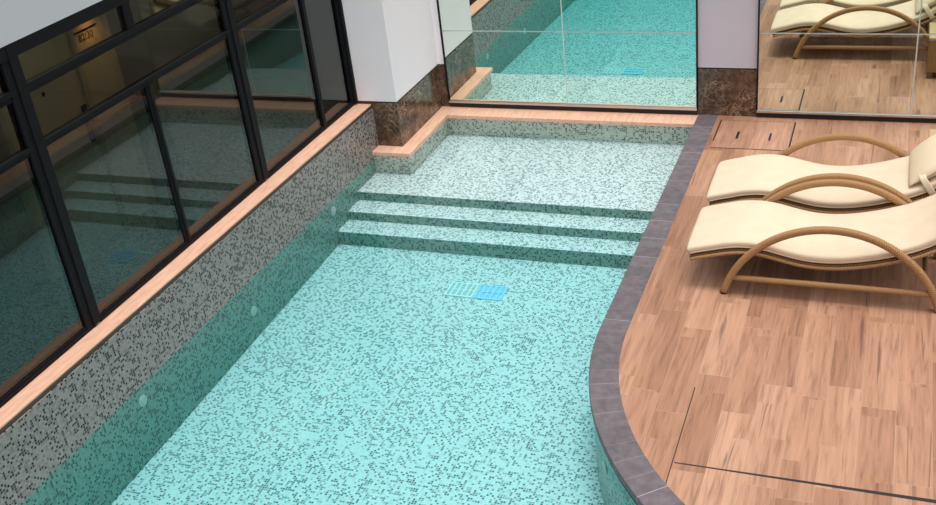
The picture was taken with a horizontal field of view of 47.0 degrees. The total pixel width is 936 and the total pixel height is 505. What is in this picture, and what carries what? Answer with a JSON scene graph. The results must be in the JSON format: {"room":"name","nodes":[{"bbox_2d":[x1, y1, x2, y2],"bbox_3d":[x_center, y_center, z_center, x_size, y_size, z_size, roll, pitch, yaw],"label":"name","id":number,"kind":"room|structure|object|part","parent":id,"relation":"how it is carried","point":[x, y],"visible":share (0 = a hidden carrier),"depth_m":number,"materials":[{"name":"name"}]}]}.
{"room":"indoor swimming pool","nodes":[
{"label":"indoor swimming pool","id":0,"kind":"room"},
{"bbox_2d":[0,0,101,47],"bbox_3d":[-2.902,-1.597,6.074,0.132,0.971,8.510,5,31,21],"label":"wall","id":1,"kind":"structure","parent":0,"point":[19,19],"depth_m":6.55,"materials":[{"name":"grey paint"}]},
{"bbox_2d":[0,42,100,407],"bbox_3d":[-3.042,0.149,6.007,0.078,1.986,2.266,5,31,21],"label":"window","id":2,"kind":"structure","parent":1,"relation":"in","point":[48,304],"depth_m":6.74,"materials":[{"name":"black metal"}]},
{"bbox_3d":[-2.817,0.174,6.588,0.006,1.297,1.087,5,31,21],"label":"pane","id":3,"kind":"part","parent":2,"relation":"part of","materials":[{"name":"clear glass"}]},
{"bbox_2d":[14,0,268,321],"bbox_3d":[-2.247,-0.951,7.851,0.078,1.986,2.316,5,31,21],"label":"window","id":4,"kind":"structure","parent":1,"relation":"in","point":[148,169],"depth_m":7.78,"materials":[{"name":"black metal"}]},
{"bbox_3d":[-2.418,-0.378,7.514,0.006,1.297,1.097,5,31,21],"label":"pane","id":5,"kind":"part","parent":4,"relation":"part of","materials":[{"name":"clear glass"}]},
{"bbox_3d":[-2.025,-0.922,8.427,0.006,1.297,1.152,5,31,21],"label":"pane","id":6,"kind":"part","parent":4,"relation":"part of","materials":[{"name":"clear glass"}]},
{"bbox_2d":[236,0,357,177],"bbox_3d":[-1.535,-1.925,9.483,0.096,1.986,1.745,5,31,21],"label":"window","id":7,"kind":"structure","parent":1,"relation":"in","point":[296,53],"depth_m":9.56,"materials":[{"name":"clear glass"}]},
{"bbox_3d":[-1.616,-1.488,9.375,0.006,1.297,1.087,5,31,21],"label":"pane","id":8,"kind":"part","parent":7,"relation":"part of","materials":[{"name":"clear glass"}]},
{"bbox_3d":[-1.319,-1.900,10.066,0.006,1.297,0.612,5,31,21],"label":"pane","id":9,"kind":"part","parent":7,"relation":"part of","materials":[{"name":"clear glass"}]},
{"bbox_2d":[0,0,271,160],"bbox_3d":[-3.624,-0.941,8.322,0.100,2.900,11.200,5,31,21],"label":"wall","id":10,"kind":"structure","parent":0,"point":[153,48],"depth_m":10.01,"materials":[{"name":"grey paint"}]},
{"bbox_2d":[0,29,93,156],"bbox_3d":[-3.363,-0.970,8.757,0.075,2.240,1.030,5,31,21],"label":"door","id":11,"kind":"structure","parent":10,"relation":"in","point":[55,103],"depth_m":8.70,"materials":[{"name":"beige paint"}]},
{"bbox_3d":[-3.543,-0.736,8.369,0.050,2.240,0.055,5,31,21],"label":"frame","id":12,"kind":"part","parent":11,"relation":"part of","materials":[{"name":"beige wood"}]},
{"bbox_3d":[-3.205,-1.205,9.155,0.050,2.240,0.055,5,31,21],"label":"frame","id":13,"kind":"part","parent":11,"relation":"part of","materials":[{"name":"beige wood"}]},
{"bbox_3d":[-3.217,-1.096,9.116,0.012,0.330,0.060,5,31,21],"label":"lock plate","id":14,"kind":"part","parent":11,"relation":"part of","materials":[{"name":"black metal"}]},
{"bbox_2d":[73,13,124,104],"bbox_3d":[-3.144,-1.483,9.294,0.020,2.580,0.460,5,31,21],"label":"wall panel","id":15,"kind":"object","parent":10,"relation":"attached to","point":[103,73],"visible":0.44,"depth_m":9.21,"materials":[{"name":"beige paint"}]},
{"bbox_2d":[74,23,95,41],"bbox_3d":[-3.208,-1.831,9.009,0.008,0.090,0.310,5,31,21],"label":"room number","id":16,"kind":"object","parent":15,"relation":"attached to","point":[94,23],"visible":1,"depth_m":9.00,"materials":[{"name":"black metal"}]},
{"bbox_2d":[150,0,178,13],"bbox_3d":[-2.714,-2.546,10.132,0.060,0.410,0.910,5,31,21],"label":"wall niche","id":17,"kind":"object","parent":10,"relation":"attached to","point":[157,5],"visible":0.43,"depth_m":9.88,"materials":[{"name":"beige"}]},
{"bbox_2d":[0,108,378,504],"bbox_3d":[-2.467,1.208,7.584,0.282,1.402,8.550,5,31,21],"label":"wall","id":18,"kind":"structure","parent":0,"point":[42,439],"depth_m":7.95,"materials":[{"name":"grey tile"}]},
{"bbox_2d":[139,395,146,406],"bbox_3d":[-2.300,1.051,7.620,0.008,0.088,0.088,5,31,21],"label":"pool light","id":19,"kind":"object","parent":18,"relation":"attached to","point":[143,399],"visible":1,"depth_m":7.61,"materials":[{"name":"grey plastic"}]},
{"bbox_2d":[0,104,371,434],"bbox_3d":[-2.553,0.589,7.226,0.239,0.043,8.508,5,31,21],"label":"trim","id":20,"kind":"structure","parent":18,"relation":"on","point":[84,348],"depth_m":7.84,"materials":[{"name":"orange stone"}]},
{"bbox_2d":[251,306,256,315],"bbox_3d":[-1.767,0.483,8.883,0.008,0.088,0.088,5,31,21],"label":"pool light","id":21,"kind":"object","parent":18,"relation":"attached to","point":[253,309],"visible":1,"depth_m":8.88,"materials":[{"name":"grey plastic"}]},
{"bbox_2d":[331,206,335,215],"bbox_3d":[-1.252,-0.387,10.027,0.008,0.088,0.088,5,31,21],"label":"pool light","id":22,"kind":"object","parent":18,"relation":"attached to","point":[333,210],"visible":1,"depth_m":10.02,"materials":[{"name":"grey plastic"}]},
{"bbox_2d":[111,244,626,504],"bbox_3d":[1.678,2.240,5.763,9.100,0.454,7.500,5,31,21],"label":"floor","id":23,"kind":"structure","parent":0,"point":[372,384],"depth_m":8.04,"materials":[{"name":"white tile"}]},
{"bbox_2d":[444,282,507,300],"bbox_3d":[0.070,0.335,9.186,0.513,0.028,0.210,5,31,21],"label":"floor drain","id":24,"kind":"object","parent":23,"relation":"on","point":[456,289],"visible":1,"depth_m":9.18,"materials":[{"name":"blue plastic"}]},
{"bbox_2d":[342,0,437,101],"bbox_3d":[-0.828,-2.925,10.533,0.512,2.528,1.392,5,31,21],"label":"wall pillar","id":25,"kind":"structure","parent":0,"point":[392,46],"depth_m":10.43,"materials":[{"name":"white paint"}]},
{"bbox_2d":[358,65,436,102],"bbox_3d":[-0.676,-1.815,11.136,0.464,0.018,1.382,5,31,21],"label":"trim","id":26,"kind":"structure","parent":25,"relation":"attached to","point":[436,65],"depth_m":10.62,"materials":[{"name":"black"}]},
{"bbox_2d":[355,66,442,146],"bbox_3d":[-0.648,-1.589,11.254,0.469,0.496,1.389,5,31,21],"label":"pillar base","id":27,"kind":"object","parent":25,"relation":"attached to","point":[397,123],"depth_m":10.78,"materials":[{"name":"brown stone"}]},
{"bbox_2d":[374,0,448,174],"bbox_3d":[-0.628,-2.212,10.727,0.420,4.000,1.426,5,31,21],"label":"wall","id":28,"kind":"structure","parent":0,"point":[383,164],"depth_m":10.90,"materials":[{"name":"tile"}]},
{"bbox_2d":[337,219,638,268],"bbox_3d":[0.248,0.116,9.842,3.110,0.588,0.260,5,31,21],"label":"step","id":29,"kind":"structure","parent":0,"point":[438,239],"depth_m":9.66,"materials":[{"name":"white tile"}]},
{"bbox_2d":[347,200,649,241],"bbox_3d":[0.330,-0.041,10.023,3.110,0.674,0.260,5,31,21],"label":"step","id":30,"kind":"structure","parent":0,"point":[624,229],"depth_m":9.81,"materials":[{"name":"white tile"}]},
{"bbox_2d":[357,134,683,219],"bbox_3d":[0.639,-0.515,10.731,3.110,0.763,1.570,5,31,21],"label":"step","id":31,"kind":"structure","parent":0,"point":[627,180],"depth_m":10.35,"materials":[{"name":"white tile"}]},
{"bbox_2d":[447,118,691,144],"bbox_3d":[1.083,-0.949,11.222,2.680,0.960,0.155,5,31,21],"label":"wall","id":32,"kind":"structure","parent":0,"point":[524,129],"depth_m":10.97,"materials":[{"name":"tile"}]},
{"bbox_2d":[372,106,697,156],"bbox_3d":[0.663,-1.163,10.658,2.998,0.040,1.250,5,31,21],"label":"trim","id":33,"kind":"structure","parent":32,"relation":"on","point":[505,114],"depth_m":10.90,"materials":[{"name":"brown wood"}]},
{"bbox_2d":[595,428,635,504],"bbox_3d":[2.534,1.356,6.669,3.327,0.956,8.582,-17,30,-18],"label":"wall","id":34,"kind":"structure","parent":0,"point":[613,492],"depth_m":6.51,"materials":[{"name":"teal tile"}]},
{"bbox_2d":[603,460,606,473],"bbox_3d":[0.832,1.310,6.559,0.008,0.088,0.088,-9,28,-4],"label":"pool light","id":35,"kind":"object","parent":34,"relation":"attached to","point":[604,464],"visible":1,"depth_m":6.54,"materials":[{"name":"grey plastic"}]},
{"bbox_2d":[613,469,637,504],"bbox_3d":[2.425,0.954,6.473,3.245,0.044,8.517,-17,30,-18],"label":"trim","id":36,"kind":"structure","parent":34,"relation":"attached to","point":[613,469],"depth_m":6.10,"materials":[{"name":"black"}]},
{"bbox_2d":[589,115,717,504],"bbox_3d":[2.495,0.863,6.530,3.482,0.047,8.758,-16,30,-17],"label":"trim","id":37,"kind":"structure","parent":34,"relation":"on","point":[619,444],"depth_m":7.26,"materials":[{"name":"grey tile"}]},
{"bbox_2d":[698,0,757,68],"bbox_3d":[1.132,-3.043,10.299,3.310,2.513,0.296,5,31,21],"label":"wall","id":38,"kind":"structure","parent":0,"point":[727,29],"depth_m":10.13,"materials":[{"name":"grey paint"}]},
{"bbox_2d":[436,0,697,114],"bbox_3d":[0.904,-2.603,10.471,2.646,2.598,0.060,5,31,21],"label":"wall mirror","id":39,"kind":"object","parent":38,"relation":"attached to","point":[627,56],"visible":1,"depth_m":10.77,"materials":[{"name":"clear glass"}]},
{"bbox_3d":[-0.326,-2.731,10.925,0.012,2.546,0.058,5,31,21],"label":"rail","id":40,"kind":"part","parent":39,"relation":"part of","materials":[{"name":"black metal"}]},
{"bbox_3d":[0.286,-2.646,10.701,1.295,0.899,0.008,5,31,21],"label":"mirror panel","id":41,"kind":"part","parent":39,"relation":"part of","materials":[{"name":"clear glass"}]},
{"bbox_3d":[0.375,-1.911,11.101,1.295,0.759,0.008,5,31,21],"label":"mirror panel","id":42,"kind":"part","parent":39,"relation":"part of","materials":[{"name":"clear glass"}]},
{"bbox_3d":[1.028,-1.515,11.047,2.637,0.024,0.030,5,31,21],"label":"rail","id":43,"kind":"part","parent":39,"relation":"part of","materials":[{"name":"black metal"}]},
{"bbox_3d":[1.509,-2.541,10.237,1.306,0.899,0.008,5,31,21],"label":"mirror panel","id":44,"kind":"part","parent":39,"relation":"part of","materials":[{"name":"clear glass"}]},
{"bbox_3d":[1.598,-1.807,10.636,1.306,0.759,0.008,5,31,21],"label":"mirror panel","id":45,"kind":"part","parent":39,"relation":"part of","materials":[{"name":"clear glass"}]},
{"bbox_3d":[2.129,-2.521,9.993,0.012,2.546,0.058,5,31,21],"label":"rail","id":46,"kind":"part","parent":39,"relation":"part of","materials":[{"name":"black metal"}]},
{"bbox_2d":[437,64,756,116],"bbox_3d":[1.293,-1.701,11.027,3.310,0.534,0.300,5,31,21],"label":"baseboard","id":47,"kind":"structure","parent":38,"relation":"attached to","point":[723,92],"depth_m":10.42,"materials":[{"name":"brown stone"}]},
{"bbox_2d":[698,67,756,69],"bbox_3d":[1.266,-1.942,10.901,3.310,0.013,0.290,5,31,21],"label":"trim","id":48,"kind":"structure","parent":38,"relation":"attached to","point":[698,67],"depth_m":10.30,"materials":[{"name":"black metal"}]},
{"bbox_2d":[756,0,935,122],"bbox_3d":[4.573,-2.289,9.078,4.115,2.598,0.060,5,31,21],"label":"wall mirror","id":49,"kind":"object","parent":38,"relation":"attached to","point":[861,60],"visible":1,"depth_m":9.85,"materials":[{"name":"clear glass"}]},
{"bbox_3d":[2.659,-2.476,9.792,0.012,2.546,0.058,5,31,21],"label":"rail","id":50,"kind":"part","parent":49,"relation":"part of","materials":[{"name":"black metal"}]},
{"bbox_3d":[3.392,-1.653,9.956,1.363,0.759,0.008,5,31,21],"label":"mirror panel","id":51,"kind":"part","parent":49,"relation":"part of","materials":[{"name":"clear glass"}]},
{"bbox_3d":[3.303,-2.388,9.556,1.363,0.899,0.008,5,31,21],"label":"mirror panel","id":52,"kind":"part","parent":49,"relation":"part of","materials":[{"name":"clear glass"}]},
{"bbox_3d":[4.697,-1.202,9.654,4.106,0.024,0.030,5,31,21],"label":"rail","id":53,"kind":"part","parent":49,"relation":"part of","materials":[{"name":"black metal"}]},
{"bbox_3d":[4.666,-1.544,9.472,1.347,0.759,0.008,5,31,21],"label":"mirror panel","id":54,"kind":"part","parent":49,"relation":"part of","materials":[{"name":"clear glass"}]},
{"bbox_3d":[4.577,-2.279,9.072,1.347,0.899,0.008,5,31,21],"label":"mirror panel","id":55,"kind":"part","parent":49,"relation":"part of","materials":[{"name":"clear glass"}]},
{"bbox_2d":[619,115,935,504],"bbox_3d":[4.091,0.398,7.048,5.806,0.060,6.186,5,31,21],"label":"floor","id":56,"kind":"structure","parent":0,"point":[837,387],"depth_m":6.82,"materials":[{"name":"brown wood"}]},
{"bbox_2d":[665,387,694,482],"bbox_3d":[1.248,1.098,6.341,0.006,0.011,1.030,5,31,21],"label":"trim","id":57,"kind":"structure","parent":56,"relation":"in","point":[694,387],"depth_m":6.35,"materials":[{"name":"black metal"}]},
{"bbox_2d":[710,120,795,150],"bbox_3d":[2.670,-1.096,10.050,0.704,0.016,0.670,5,31,21],"label":"access hatch","id":58,"kind":"object","parent":56,"relation":"in","point":[731,134],"visible":0.93,"depth_m":10.03,"materials":[{"name":"brown wood"}]},
{"bbox_3d":[2.511,-1.113,10.108,0.340,0.004,0.650,5,31,21],"label":"lid","id":59,"kind":"part","parent":58,"relation":"part of","materials":[{"name":"brown wood"}]},
{"bbox_3d":[2.828,-1.086,9.988,0.332,0.004,0.650,5,31,21],"label":"lid","id":60,"kind":"part","parent":58,"relation":"part of","materials":[{"name":"brown wood"}]},
{"bbox_2d":[674,462,935,502],"bbox_3d":[3.618,1.417,5.226,5.235,0.011,0.080,5,31,21],"label":"trim","id":61,"kind":"structure","parent":56,"relation":"in","point":[781,478],"depth_m":5.84,"materials":[{"name":"black metal"}]},
{"bbox_2d":[687,179,935,312],"bbox_3d":[2.607,-0.193,7.535,2.033,0.837,0.799,5,31,21],"label":"sun lounger","id":62,"kind":"object","parent":56,"relation":"on","point":[905,233],"visible":1,"depth_m":7.48,"materials":[{"name":"fabric"}]},
{"bbox_3d":[2.576,-0.313,7.476,1.997,0.565,0.667,5,31,21],"label":"mattress","id":63,"kind":"part","parent":62,"relation":"part of","materials":[{"name":"beige fabric"}]},
{"bbox_3d":[2.496,-0.103,7.221,2.005,0.552,0.024,5,31,21],"label":"rail","id":64,"kind":"part","parent":62,"relation":"part of","materials":[{"name":"wicker"}]},
{"bbox_2d":[707,133,935,213],"bbox_3d":[2.900,-0.599,8.214,2.033,0.837,0.799,5,31,21],"label":"sun lounger","id":65,"kind":"object","parent":56,"relation":"on","point":[912,177],"visible":0.81,"depth_m":8.18,"materials":[{"name":"fabric"}]},
{"bbox_3d":[2.789,-0.509,7.901,2.005,0.552,0.024,5,31,21],"label":"rail","id":66,"kind":"part","parent":65,"relation":"part of","materials":[{"name":"wicker"}]},
{"bbox_3d":[2.869,-0.719,8.156,1.997,0.565,0.667,5,31,21],"label":"mattress","id":67,"kind":"part","parent":65,"relation":"part of","materials":[{"name":"beige fabric"}]},
{"bbox_2d":[909,134,935,185],"bbox_3d":[3.433,-0.718,7.913,0.328,0.246,0.629,5,31,21],"label":"pillow","id":68,"kind":"object","parent":65,"relation":"on","point":[922,159],"depth_m":7.81,"materials":[{"name":"beige fabric"}]},
{"bbox_2d":[929,129,935,136],"bbox_3d":[3.903,-0.681,8.562,0.464,0.425,0.504,5,31,21],"label":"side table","id":69,"kind":"object","parent":56,"relation":"on","point":[932,132],"visible":0.12,"depth_m":8.68,"materials":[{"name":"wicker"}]}
]}

